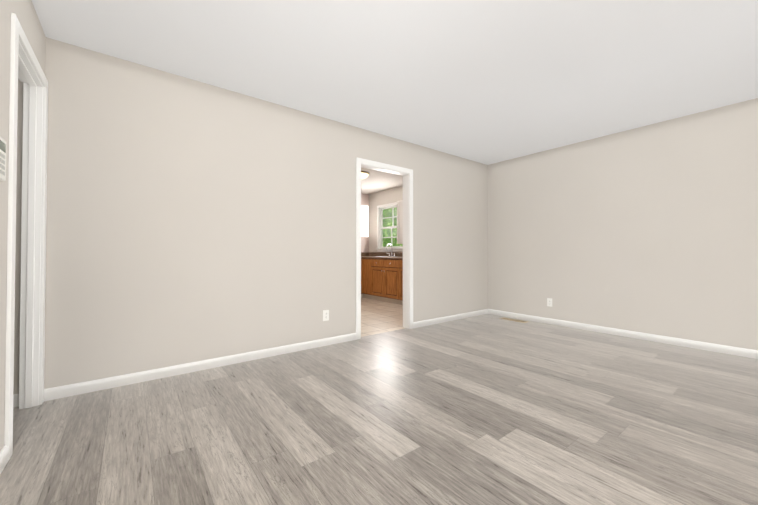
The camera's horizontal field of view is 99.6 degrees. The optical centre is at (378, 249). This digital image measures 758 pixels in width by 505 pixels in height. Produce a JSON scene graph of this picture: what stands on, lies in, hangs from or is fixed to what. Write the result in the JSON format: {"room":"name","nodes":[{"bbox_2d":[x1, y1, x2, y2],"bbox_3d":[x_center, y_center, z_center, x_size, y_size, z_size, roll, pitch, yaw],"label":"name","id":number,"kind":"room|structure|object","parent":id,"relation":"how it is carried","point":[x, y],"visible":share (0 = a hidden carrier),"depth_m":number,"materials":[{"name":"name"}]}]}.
{"room":"empty living room","nodes":[
{"label":"empty living room","id":0,"kind":"room"},
{"bbox_2d":[0,0,45,450],"bbox_3d":[-0.849,-0.235,0.272,0.085,2.440,4.670,1,-1,-38],"label":"wall","id":1,"kind":"structure","parent":0,"point":[24,11],"depth_m":1.50,"materials":[{"name":"paint"}]},
{"bbox_2d":[0,137,6,180],"bbox_3d":[-1.605,-0.388,1.345,0.030,0.183,0.158,1,-1,-38],"label":"thermostat","id":2,"kind":"object","parent":1,"relation":"attached to","point":[3,142],"visible":1,"depth_m":1.37,"materials":[{"name":"white plastic"}]},
{"bbox_2d":[0,445,7,474],"bbox_3d":[-0.568,0.943,-0.024,0.014,0.078,3.883,1,-1,-38],"label":"baseboard","id":3,"kind":"structure","parent":1,"relation":"attached to","point":[3,456],"depth_m":1.47,"materials":[{"name":"white wood"}]},
{"bbox_2d":[4,13,47,460],"bbox_3d":[-2.035,-0.063,1.802,0.117,2.137,0.779,1,-1,-38],"label":"door frame","id":4,"kind":"structure","parent":1,"relation":"attached to","point":[26,69],"depth_m":2.04,"materials":[{"name":"white wood"}]},
{"bbox_2d":[13,37,487,394],"bbox_3d":[-0.820,-0.195,3.317,6.510,2.440,0.110,1,-1,-38],"label":"wall","id":5,"kind":"structure","parent":0,"point":[188,220],"depth_m":2.72,"materials":[{"name":"paint"}]},
{"bbox_2d":[13,394,18,407],"bbox_3d":[-2.788,0.965,1.699,1.215,0.078,0.014,1,-1,-38],"label":"baseboard","id":6,"kind":"structure","parent":5,"relation":"attached to","point":[15,400],"depth_m":2.05,"materials":[{"name":"white wood"}]},
{"bbox_2d":[44,333,355,400],"bbox_3d":[-1.251,0.980,2.889,2.503,0.078,0.014,1,-1,-38],"label":"baseboard","id":7,"kind":"structure","parent":5,"relation":"attached to","point":[58,392],"depth_m":2.60,"materials":[{"name":"white wood"}]},
{"bbox_2d":[323,310,328,320],"bbox_3d":[-0.566,0.706,3.427,0.070,0.114,0.008,1,-1,-38],"label":"electrical outlet","id":8,"kind":"object","parent":5,"relation":"attached to","point":[325,315],"visible":1,"depth_m":3.42,"materials":[{"name":"white plastic"}]},
{"bbox_2d":[356,157,412,339],"bbox_3d":[0.054,-0.010,3.991,0.894,2.087,0.142,1,-1,-38],"label":"door frame","id":9,"kind":"structure","parent":5,"relation":"attached to","point":[406,174],"depth_m":4.17,"materials":[{"name":"white wood"}]},
{"bbox_2d":[413,309,487,327],"bbox_3d":[1.118,1.004,4.724,1.703,0.078,0.014,1,-1,-38],"label":"baseboard","id":10,"kind":"structure","parent":5,"relation":"attached to","point":[423,323],"depth_m":4.63,"materials":[{"name":"white wood"}]},
{"bbox_2d":[361,193,368,251],"bbox_3d":[-1.353,-0.146,7.116,2.700,2.440,0.110,1,-1,-38],"label":"wall","id":11,"kind":"structure","parent":0,"point":[364,240],"depth_m":7.85,"materials":[{"name":"paint"}]},
{"bbox_2d":[361,205,367,236],"bbox_3d":[-0.701,-0.658,7.342,0.900,0.730,0.336,1,-1,-38],"label":"upper cabinet","id":12,"kind":"object","parent":11,"relation":"attached to","point":[364,220],"visible":0.08,"depth_m":7.40,"materials":[{"name":"white wood"}]},
{"bbox_2d":[0,298,757,504],"bbox_3d":[-0.332,1.068,2.761,6.620,0.100,8.220,1,-1,-38],"label":"floor","id":13,"kind":"structure","parent":0,"point":[488,409],"depth_m":1.81,"materials":[{"name":"plastic"}]},
{"bbox_2d":[361,244,402,304],"bbox_3d":[0.327,0.472,6.609,0.651,1.191,2.731,1,-1,-38],"label":"base cabinet","id":14,"kind":"object","parent":13,"relation":"on","point":[381,276],"visible":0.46,"depth_m":6.39,"materials":[{"name":"brown wood"}]},
{"bbox_2d":[499,317,527,322],"bbox_3d":[1.984,1.040,4.720,0.120,0.006,0.400,1,-1,-38],"label":"floor vent","id":15,"kind":"object","parent":13,"relation":"in","point":[514,320],"visible":1,"depth_m":4.68,"materials":[{"name":"beige metal"}]},
{"bbox_2d":[32,0,757,193],"bbox_3d":[-0.332,-1.472,2.794,6.620,0.100,8.220,1,-1,-38],"label":"ceiling","id":16,"kind":"structure","parent":0,"point":[487,82],"depth_m":2.38,"materials":[{"name":"paint"}]},
{"bbox_2d":[361,171,368,178],"bbox_3d":[-0.339,-1.320,5.823,0.320,0.125,0.320,1,-1,-38],"label":"kitchen ceiling light","id":17,"kind":"object","parent":16,"relation":"attached to","point":[364,174],"visible":0.42,"depth_m":5.72,"materials":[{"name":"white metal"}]},
{"bbox_2d":[369,98,757,349],"bbox_3d":[2.241,-0.176,4.771,0.110,2.440,8.220,1,-1,-38],"label":"wall","id":18,"kind":"structure","parent":0,"point":[651,229],"depth_m":3.70,"materials":[{"name":"paint"}]},
{"bbox_2d":[377,202,402,251],"bbox_3d":[0.286,-0.494,7.264,0.156,1.090,0.990,1,-1,-38],"label":"window","id":19,"kind":"structure","parent":18,"relation":"in","point":[380,227],"depth_m":7.45,"materials":[{"name":"white wood"}]},
{"bbox_2d":[397,200,402,243],"bbox_3d":[0.723,-0.556,6.344,0.364,0.880,0.780,1,-1,-38],"label":"upper cabinet","id":20,"kind":"object","parent":18,"relation":"attached to","point":[400,222],"visible":0.21,"depth_m":6.48,"materials":[{"name":"white wood"}]},
{"bbox_2d":[547,298,551,306],"bbox_3d":[2.384,0.740,4.478,0.008,0.114,0.070,1,-1,-38],"label":"electrical outlet","id":21,"kind":"object","parent":18,"relation":"attached to","point":[549,301],"visible":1,"depth_m":4.48,"materials":[{"name":"white plastic"}]},
{"bbox_2d":[488,309,757,358],"bbox_3d":[3.212,0.987,3.401,0.014,0.078,4.670,1,-1,-38],"label":"baseboard","id":22,"kind":"structure","parent":18,"relation":"attached to","point":[737,351],"depth_m":3.67,"materials":[{"name":"white wood"}]},
{"label":"outside","id":23,"kind":"structure","parent":0,"visible":0},
{"bbox_2d":[383,207,402,246],"bbox_3d":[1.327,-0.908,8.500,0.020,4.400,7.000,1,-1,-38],"label":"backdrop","id":24,"kind":"structure","parent":23,"point":[388,222],"depth_m":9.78,"materials":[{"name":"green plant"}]}
]}

